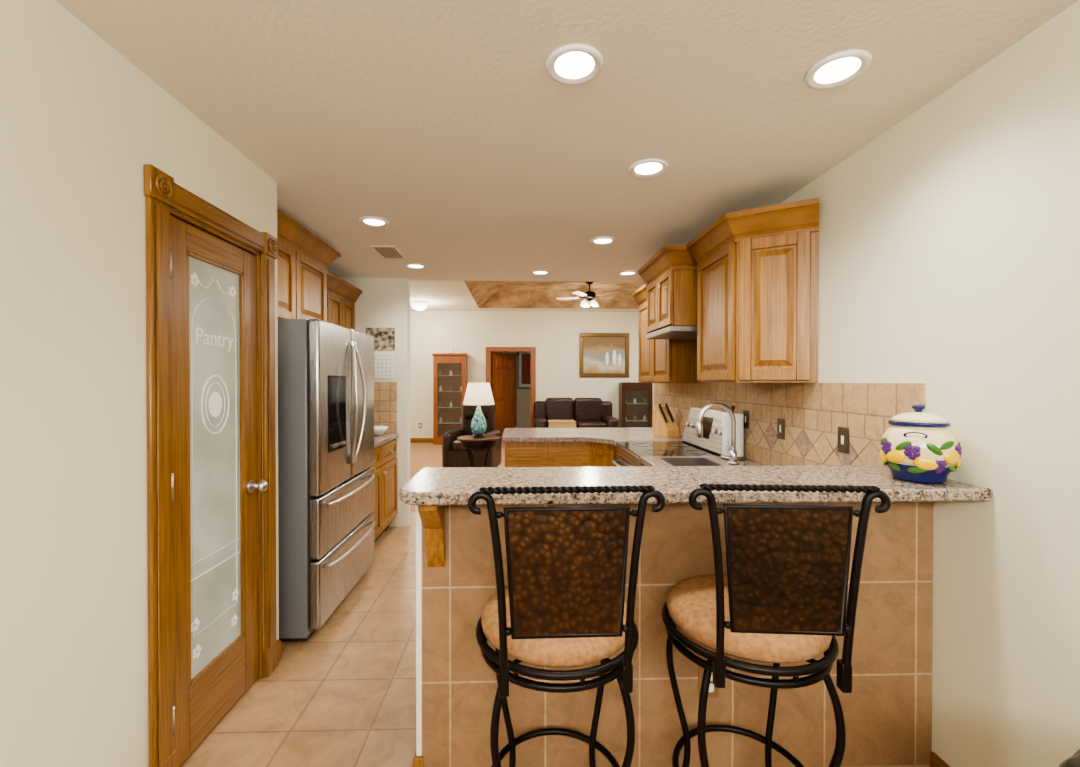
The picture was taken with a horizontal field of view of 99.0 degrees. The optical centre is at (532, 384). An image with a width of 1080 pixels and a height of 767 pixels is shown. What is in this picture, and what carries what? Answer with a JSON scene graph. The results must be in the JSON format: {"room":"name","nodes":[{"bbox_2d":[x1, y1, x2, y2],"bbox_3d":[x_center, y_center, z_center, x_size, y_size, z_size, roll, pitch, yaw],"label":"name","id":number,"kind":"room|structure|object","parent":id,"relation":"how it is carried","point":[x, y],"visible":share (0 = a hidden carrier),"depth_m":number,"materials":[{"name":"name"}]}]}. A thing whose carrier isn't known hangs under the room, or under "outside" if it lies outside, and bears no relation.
{"room":"kitchen","nodes":[
{"label":"kitchen","id":0,"kind":"room"},
{"bbox_2d":[0,0,278,766],"bbox_3d":[-1.289,0.207,0.031,0.110,2.440,4.655,0,0,-2],"label":"wall","id":1,"kind":"structure","parent":0,"point":[92,123],"depth_m":1.28,"materials":[{"name":"beige paint"}]},
{"bbox_2d":[143,164,278,766],"bbox_3d":[-1.311,0.343,1.915,0.173,2.140,0.794,0,0,-2],"label":"door","id":2,"kind":"structure","parent":1,"relation":"attached to","point":[211,516],"depth_m":1.84,"materials":[{"name":"brown wood"}]},
{"bbox_2d":[279,640,280,660],"bbox_3d":[-1.228,1.377,0.042,0.014,0.100,4.655,0,0,-2],"label":"baseboard","id":3,"kind":"structure","parent":1,"relation":"attached to","point":[279,650],"depth_m":2.36,"materials":[{"name":"brown wood"}]},
{"bbox_2d":[277,209,340,321],"bbox_3d":[-1.736,-0.695,2.950,0.580,0.600,1.130,0,0,-2],"label":"upper cabinet","id":4,"kind":"object","parent":1,"relation":"attached to","point":[306,258],"visible":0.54,"depth_m":3.00,"materials":[{"name":"brown wood"}]},
{"bbox_2d":[196,327,232,351],"bbox_3d":[-1.312,-0.183,1.914,0.001,0.084,0.233,0,0,-2],"label":"sign","id":5,"kind":"object","parent":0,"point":[207,339],"visible":1,"depth_m":1.89,"materials":[{"name":"white paint"}]},
{"bbox_2d":[180,440,502,766],"bbox_3d":[0.199,1.411,5.506,12.500,0.050,15.500,0,0,-2],"label":"floor","id":6,"kind":"structure","parent":0,"point":[337,688],"depth_m":2.11,"materials":[{"name":"tile"}]},
{"bbox_2d":[278,319,374,641],"bbox_3d":[-1.552,0.523,2.965,0.920,1.765,0.960,0,0,-2],"label":"fridge","id":7,"kind":"object","parent":6,"relation":"on","point":[326,522],"visible":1,"depth_m":2.53,"materials":[{"name":"grey metal"}]},
{"bbox_2d":[371,433,398,542],"bbox_3d":[-1.661,0.938,3.985,0.787,0.920,1.060,0,0,-2],"label":"base cabinet","id":8,"kind":"object","parent":6,"relation":"on","point":[385,511],"visible":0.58,"depth_m":4.11,"materials":[{"name":"brown wood"}]},
{"bbox_2d":[374,426,387,435],"bbox_3d":[-1.449,0.434,4.322,0.190,0.079,0.190,0,0,-2],"label":"bowl","id":9,"kind":"object","parent":8,"relation":"on","point":[379,430],"visible":0.71,"depth_m":4.27,"materials":[{"name":"white ceramic"}]},
{"bbox_2d":[468,485,664,766],"bbox_3d":[0.074,0.828,1.341,0.477,1.180,0.515,0,0,-2],"label":"bar stool","id":10,"kind":"object","parent":6,"relation":"on","point":[558,600],"visible":1,"depth_m":1.10,"materials":[{"name":"fabric"}]},
{"bbox_2d":[502,427,683,466],"bbox_3d":[0.539,0.934,4.459,1.642,0.920,1.166,0,0,-2],"label":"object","id":11,"kind":"structure","parent":6,"relation":"on","point":[560,447],"depth_m":4.19,"materials":[{"name":"brown wood"}]},
{"bbox_2d":[653,404,678,436],"bbox_3d":[1.240,0.326,4.278,0.130,0.296,0.221,0,0,-22],"label":"knife block","id":12,"kind":"object","parent":11,"relation":"on","point":[664,423],"visible":1,"depth_m":4.25,"materials":[{"name":"brown wood"}]},
{"bbox_2d":[419,517,906,760],"bbox_3d":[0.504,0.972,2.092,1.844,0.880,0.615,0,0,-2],"label":"base cabinet","id":13,"kind":"object","parent":6,"relation":"on","point":[886,704],"depth_m":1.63,"materials":[{"name":"tile"}]},
{"bbox_2d":[416,505,898,524],"bbox_3d":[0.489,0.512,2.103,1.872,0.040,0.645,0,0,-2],"label":"trim","id":14,"kind":"structure","parent":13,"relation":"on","point":[449,512],"depth_m":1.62,"materials":[{"name":"brown wood"}]},
{"bbox_2d":[399,465,992,508],"bbox_3d":[0.508,0.345,1.627,1.862,0.040,0.415,0,0,-2],"label":"countertop","id":15,"kind":"structure","parent":13,"relation":"on","point":[431,487],"depth_m":1.54,"materials":[{"name":"grey stone"}]},
{"bbox_2d":[879,404,961,483],"bbox_3d":[1.317,0.196,1.574,0.215,0.257,0.214,0,0,-2],"label":"jar","id":16,"kind":"object","parent":15,"relation":"on","point":[918,445],"visible":1,"depth_m":1.51,"materials":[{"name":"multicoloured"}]},
{"bbox_2d":[698,666,717,697],"bbox_3d":[0.624,1.050,1.631,0.072,0.116,0.010,0,0,-2],"label":"outlet","id":17,"kind":"object","parent":13,"relation":"attached to","point":[713,691],"visible":0.29,"depth_m":1.63,"materials":[{"name":"brown"}]},
{"bbox_2d":[612,407,727,466],"bbox_3d":[1.021,0.796,3.504,0.725,1.210,0.760,0,0,-2],"label":"range","id":18,"kind":"object","parent":6,"relation":"on","point":[709,443],"visible":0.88,"depth_m":3.45,"materials":[{"name":"silver metal"}]},
{"bbox_2d":[661,483,890,766],"bbox_3d":[0.631,0.828,1.359,0.474,1.180,0.511,0,0,3],"label":"bar stool","id":19,"kind":"object","parent":6,"relation":"on","point":[776,595],"visible":1,"depth_m":1.12,"materials":[{"name":"fabric"}]},
{"bbox_2d":[1059,749,1079,766],"bbox_3d":[1.202,1.092,0.787,0.441,0.660,0.439,0,0,-2],"label":"trash bin","id":20,"kind":"object","parent":6,"relation":"on","point":[1073,760],"visible":1,"depth_m":0.94,"materials":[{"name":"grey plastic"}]},
{"bbox_2d":[339,277,409,525],"bbox_3d":[-2.926,-0.132,4.537,3.400,3.050,0.120,0,0,-2],"label":"wall","id":21,"kind":"structure","parent":0,"point":[382,302],"depth_m":4.52,"materials":[{"name":"beige paint"}]},
{"bbox_2d":[366,328,394,377],"bbox_3d":[-1.485,-0.311,4.510,0.280,0.490,0.004,0,0,-2],"label":"calendar","id":22,"kind":"object","parent":21,"relation":"attached to","point":[384,352],"visible":0.77,"depth_m":4.51,"materials":[{"name":"white paper"}]},
{"bbox_2d":[410,442,505,511],"bbox_3d":[0.832,1.365,7.934,11.100,0.004,5.680,0,0,-2],"label":"floor","id":23,"kind":"structure","parent":0,"point":[423,455],"depth_m":8.60,"materials":[{"name":"beige tile"}]},
{"bbox_2d":[432,353,468,444],"bbox_3d":[-1.851,0.323,10.478,0.780,2.050,0.390,0,0,-2],"label":"curio cabinet","id":24,"kind":"object","parent":23,"relation":"on","point":[450,377],"visible":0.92,"depth_m":10.33,"materials":[{"name":"brown wood"}]},
{"bbox_2d":[442,405,500,466],"bbox_3d":[-0.892,0.809,7.030,0.764,1.130,0.765,0,0,10],"label":"armchair","id":25,"kind":"object","parent":23,"relation":"on","point":[454,453],"visible":0.54,"depth_m":6.75,"materials":[{"name":"brown leather"}]},
{"bbox_2d":[457,435,500,466],"bbox_3d":[-0.656,1.012,5.679,0.540,0.735,0.540,0,0,-2],"label":"end table","id":26,"kind":"object","parent":23,"relation":"on","point":[469,443],"visible":0.65,"depth_m":5.53,"materials":[{"name":"brown wood"}]},
{"bbox_2d":[463,379,493,437],"bbox_3d":[-0.656,0.285,5.674,0.390,0.718,0.390,0,0,-2],"label":"table lamp","id":27,"kind":"object","parent":26,"relation":"on","point":[478,393],"visible":1,"depth_m":5.58,"materials":[{"name":"white fabric"}]},
{"bbox_2d":[534,398,618,427],"bbox_3d":[0.924,0.822,10.009,1.760,1.060,0.970,0,0,-2],"label":"sofa","id":28,"kind":"object","parent":23,"relation":"on","point":[589,412],"visible":0.5,"depth_m":10.07,"materials":[{"name":"brown leather"}]},
{"bbox_2d":[547,420,575,427],"bbox_3d":[0.617,0.904,9.710,0.570,0.300,0.412,0,0,-2],"label":"throw blanket","id":29,"kind":"object","parent":28,"relation":"on","point":[562,423],"visible":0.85,"depth_m":9.51,"materials":[{"name":"beige fabric"}]},
{"bbox_2d":[619,382,652,426],"bbox_3d":[2.377,0.647,10.623,0.700,1.400,0.340,0,0,-2],"label":"curio cabinet","id":30,"kind":"object","parent":23,"relation":"on","point":[635,404],"visible":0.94,"depth_m":10.47,"materials":[{"name":"brown wood"}]},
{"bbox_2d":[410,280,644,311],"bbox_3d":[0.837,-1.831,7.720,11.100,0.300,6.060,0,0,-2],"label":"ceiling","id":31,"kind":"structure","parent":0,"point":[488,295],"depth_m":9.78,"materials":[{"name":"beige paint"}]},
{"bbox_2d":[411,301,427,309],"bbox_3d":[-2.313,-1.609,9.465,0.340,0.170,0.340,0,0,-2],"label":"ceiling light fixture","id":32,"kind":"object","parent":31,"relation":"attached to","point":[418,305],"visible":1,"depth_m":9.36,"materials":[{"name":"white glass"}]},
{"bbox_2d":[556,282,619,307],"bbox_3d":[1.097,-1.750,8.906,1.256,0.480,1.224,0,0,-2],"label":"ceiling fan","id":33,"kind":"object","parent":31,"relation":"hanging from","point":[589,295],"visible":0.98,"depth_m":8.80,"materials":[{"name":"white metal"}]},
{"bbox_2d":[410,311,653,437],"bbox_3d":[0.730,-0.185,11.561,11.100,3.050,1.600,0,0,-2],"label":"wall","id":34,"kind":"structure","parent":0,"point":[552,337],"depth_m":10.73,"materials":[{"name":"beige paint"}]},
{"bbox_2d":[410,438,432,442],"bbox_3d":[0.753,1.291,10.765,11.100,0.110,0.015,0,0,-2],"label":"baseboard","id":35,"kind":"structure","parent":34,"relation":"attached to","point":[421,440],"depth_m":10.67,"materials":[{"name":"brown wood"}]},
{"bbox_2d":[486,347,535,439],"bbox_3d":[-0.497,0.236,10.720,1.160,2.220,0.020,0,0,-2],"label":"door frame","id":36,"kind":"structure","parent":34,"relation":"attached to","point":[501,374],"depth_m":10.70,"materials":[{"name":"brown wood"}]},
{"bbox_2d":[517,352,529,388],"bbox_3d":[-0.048,-0.415,12.219,0.700,1.060,0.036,0,0,-2],"label":"picture frame","id":37,"kind":"object","parent":34,"relation":"attached to","point":[523,370],"visible":0.5,"depth_m":12.20,"materials":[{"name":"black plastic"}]},
{"bbox_2d":[579,333,628,376],"bbox_3d":[1.683,-0.689,10.763,1.160,1.030,0.040,0,0,-2],"label":"framed painting","id":38,"kind":"object","parent":34,"relation":"attached to","point":[603,354],"visible":1,"depth_m":10.76,"materials":[{"name":"brown metal"}]},
{"bbox_2d":[55,0,1077,281],"bbox_3d":[-0.265,-1.061,1.193,3.635,0.080,6.940,0,0,-2],"label":"ceiling","id":39,"kind":"structure","parent":0,"point":[461,140],"depth_m":1.68,"materials":[{"name":"beige paint"}]},
{"bbox_2d":[359,216,388,227],"bbox_3d":[-1.000,-1.028,2.923,0.184,0.012,0.184,0,0,-2],"label":"recessed light","id":40,"kind":"object","parent":39,"relation":"in","point":[372,221],"visible":1,"depth_m":2.91,"materials":[{"name":"white"}]},
{"bbox_2d":[371,245,405,258],"bbox_3d":[-1.120,-1.034,3.610,0.180,0.010,0.340,0,0,-2],"label":"ceiling vent","id":41,"kind":"object","parent":39,"relation":"in","point":[388,251],"visible":1,"depth_m":3.59,"materials":[{"name":"white"}]},
{"bbox_2d":[405,263,425,268],"bbox_3d":[-1.022,-1.037,4.043,0.184,0.012,0.184,0,0,-2],"label":"recessed light","id":42,"kind":"object","parent":39,"relation":"in","point":[415,266],"visible":1,"depth_m":4.03,"materials":[{"name":"white"}]},
{"bbox_2d":[531,270,549,274],"bbox_3d":[0.077,-1.039,4.284,0.184,0.012,0.184,0,0,-2],"label":"recessed light","id":43,"kind":"object","parent":39,"relation":"in","point":[540,272],"visible":1,"depth_m":4.28,"materials":[{"name":"white"}]},
{"bbox_2d":[546,44,603,84],"bbox_3d":[0.135,-1.017,1.474,0.184,0.012,0.184,0,0,-2],"label":"recessed light","id":44,"kind":"object","parent":39,"relation":"in","point":[573,64],"visible":1,"depth_m":1.46,"materials":[{"name":"white"}]},
{"bbox_2d":[590,236,615,244],"bbox_3d":[0.509,-1.031,3.315,0.184,0.012,0.184,0,0,-2],"label":"recessed light","id":45,"kind":"object","parent":39,"relation":"in","point":[604,240],"visible":1,"depth_m":3.30,"materials":[{"name":"white"}]},
{"bbox_2d":[618,270,637,275],"bbox_3d":[0.892,-1.039,4.306,0.184,0.012,0.184,0,0,-2],"label":"recessed light","id":46,"kind":"object","parent":39,"relation":"in","point":[627,273],"visible":0.98,"depth_m":4.30,"materials":[{"name":"white"}]},
{"bbox_2d":[629,158,667,177],"bbox_3d":[0.551,-1.023,2.186,0.184,0.012,0.184,0,0,-2],"label":"recessed light","id":47,"kind":"object","parent":39,"relation":"in","point":[648,168],"visible":1,"depth_m":2.17,"materials":[{"name":"white"}]},
{"bbox_2d":[804,49,871,89],"bbox_3d":[0.990,-1.018,1.498,0.184,0.012,0.184,0,0,-2],"label":"recessed light","id":48,"kind":"object","parent":39,"relation":"in","point":[837,69],"visible":1,"depth_m":1.49,"materials":[{"name":"white"}]},
{"bbox_2d":[640,456,764,465],"bbox_3d":[1.071,0.945,2.786,0.672,0.923,0.671,0,0,-2],"label":"countertop","id":49,"kind":"structure","parent":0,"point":[686,461],"depth_m":2.91,"materials":[{"name":"grey stone"}]},
{"bbox_2d":[696,403,738,463],"bbox_3d":[1.135,0.296,2.840,0.261,0.373,0.098,0,0,-2],"label":"faucet","id":50,"kind":"object","parent":49,"relation":"on","point":[732,451],"visible":1,"depth_m":2.81,"materials":[{"name":"silver metal"}]},
{"bbox_2d":[721,406,744,459],"bbox_3d":[1.318,0.309,3.028,0.150,0.344,0.150,0,0,-2],"label":"paper towel","id":51,"kind":"object","parent":49,"relation":"on","point":[726,426],"visible":0.75,"depth_m":2.98,"materials":[{"name":"white paper"}]},
{"bbox_2d":[747,0,1079,766],"bbox_3d":[1.502,0.198,1.252,0.100,2.440,6.940,0,0,-2],"label":"wall","id":52,"kind":"structure","parent":0,"point":[949,246],"depth_m":1.46,"materials":[{"name":"beige paint"}]},
{"bbox_2d":[638,245,697,338],"bbox_3d":[1.123,-0.633,3.343,0.538,0.550,0.685,0,0,-2],"label":"upper cabinet","id":53,"kind":"object","parent":52,"relation":"attached to","point":[667,274],"visible":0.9,"depth_m":3.09,"materials":[{"name":"brown wood"}]},
{"bbox_2d":[632,283,703,382],"bbox_3d":[1.194,-0.464,4.182,0.348,0.900,0.974,0,0,-2],"label":"upper cabinet","id":54,"kind":"object","parent":52,"relation":"attached to","point":[667,360],"visible":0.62,"depth_m":3.90,"materials":[{"name":"brown wood"}]},
{"bbox_2d":[743,410,748,428],"bbox_3d":[1.390,0.225,2.999,0.008,0.116,0.072,0,0,-2],"label":"outlet","id":55,"kind":"object","parent":52,"relation":"attached to","point":[746,418],"visible":0.88,"depth_m":2.99,"materials":[{"name":"brown metal"}]},
{"bbox_2d":[687,197,819,382],"bbox_3d":[1.211,-0.457,2.600,0.403,0.890,0.778,0,0,-2],"label":"upper cabinet","id":56,"kind":"object","parent":52,"relation":"attached to","point":[757,292],"visible":1,"depth_m":2.40,"materials":[{"name":"brown wood"}]},
{"bbox_2d":[777,418,784,438],"bbox_3d":[1.401,0.248,2.600,0.008,0.116,0.072,0,0,-2],"label":"outlet","id":57,"kind":"object","parent":52,"relation":"attached to","point":[780,428],"visible":1,"depth_m":2.59,"materials":[{"name":"brown metal"}]},
{"bbox_2d":[654,382,925,465],"bbox_3d":[1.388,0.232,3.373,0.011,0.500,3.372,0,0,-2],"label":"backsplash","id":58,"kind":"structure","parent":52,"relation":"attached to","point":[815,416],"depth_m":2.38,"materials":[{"name":"tile"}]},
{"bbox_2d":[838,427,848,453],"bbox_3d":[1.415,0.252,2.100,0.008,0.116,0.072,0,0,-2],"label":"outlet","id":59,"kind":"object","parent":52,"relation":"attached to","point":[843,439],"visible":1,"depth_m":2.09,"materials":[{"name":"brown metal"}]},
{"bbox_2d":[930,752,949,766],"bbox_3d":[1.488,1.380,-0.277,0.014,0.100,3.868,0,0,-2],"label":"baseboard","id":60,"kind":"structure","parent":52,"relation":"attached to","point":[936,760],"depth_m":1.63,"materials":[{"name":"brown wood"}]},
{"bbox_3d":[-2.094,0.182,3.420,0.100,2.440,2.165,0,0,-2],"label":"wall","id":61,"kind":"structure","parent":0,"visible":0},
{"bbox_2d":[327,271,361,329],"bbox_3d":[-1.851,-0.468,4.012,0.410,0.890,0.975,0,0,-2],"label":"upper cabinet","id":62,"kind":"object","parent":61,"relation":"attached to","point":[342,296],"visible":0.1,"depth_m":4.11,"materials":[{"name":"brown wood"}]},
{"bbox_2d":[374,382,396,432],"bbox_3d":[-1.685,0.228,3.984,0.750,0.500,1.060,0,0,-2],"label":"backsplash","id":63,"kind":"structure","parent":61,"relation":"attached to","point":[385,403],"depth_m":4.51,"materials":[{"name":"tile"}]}
]}

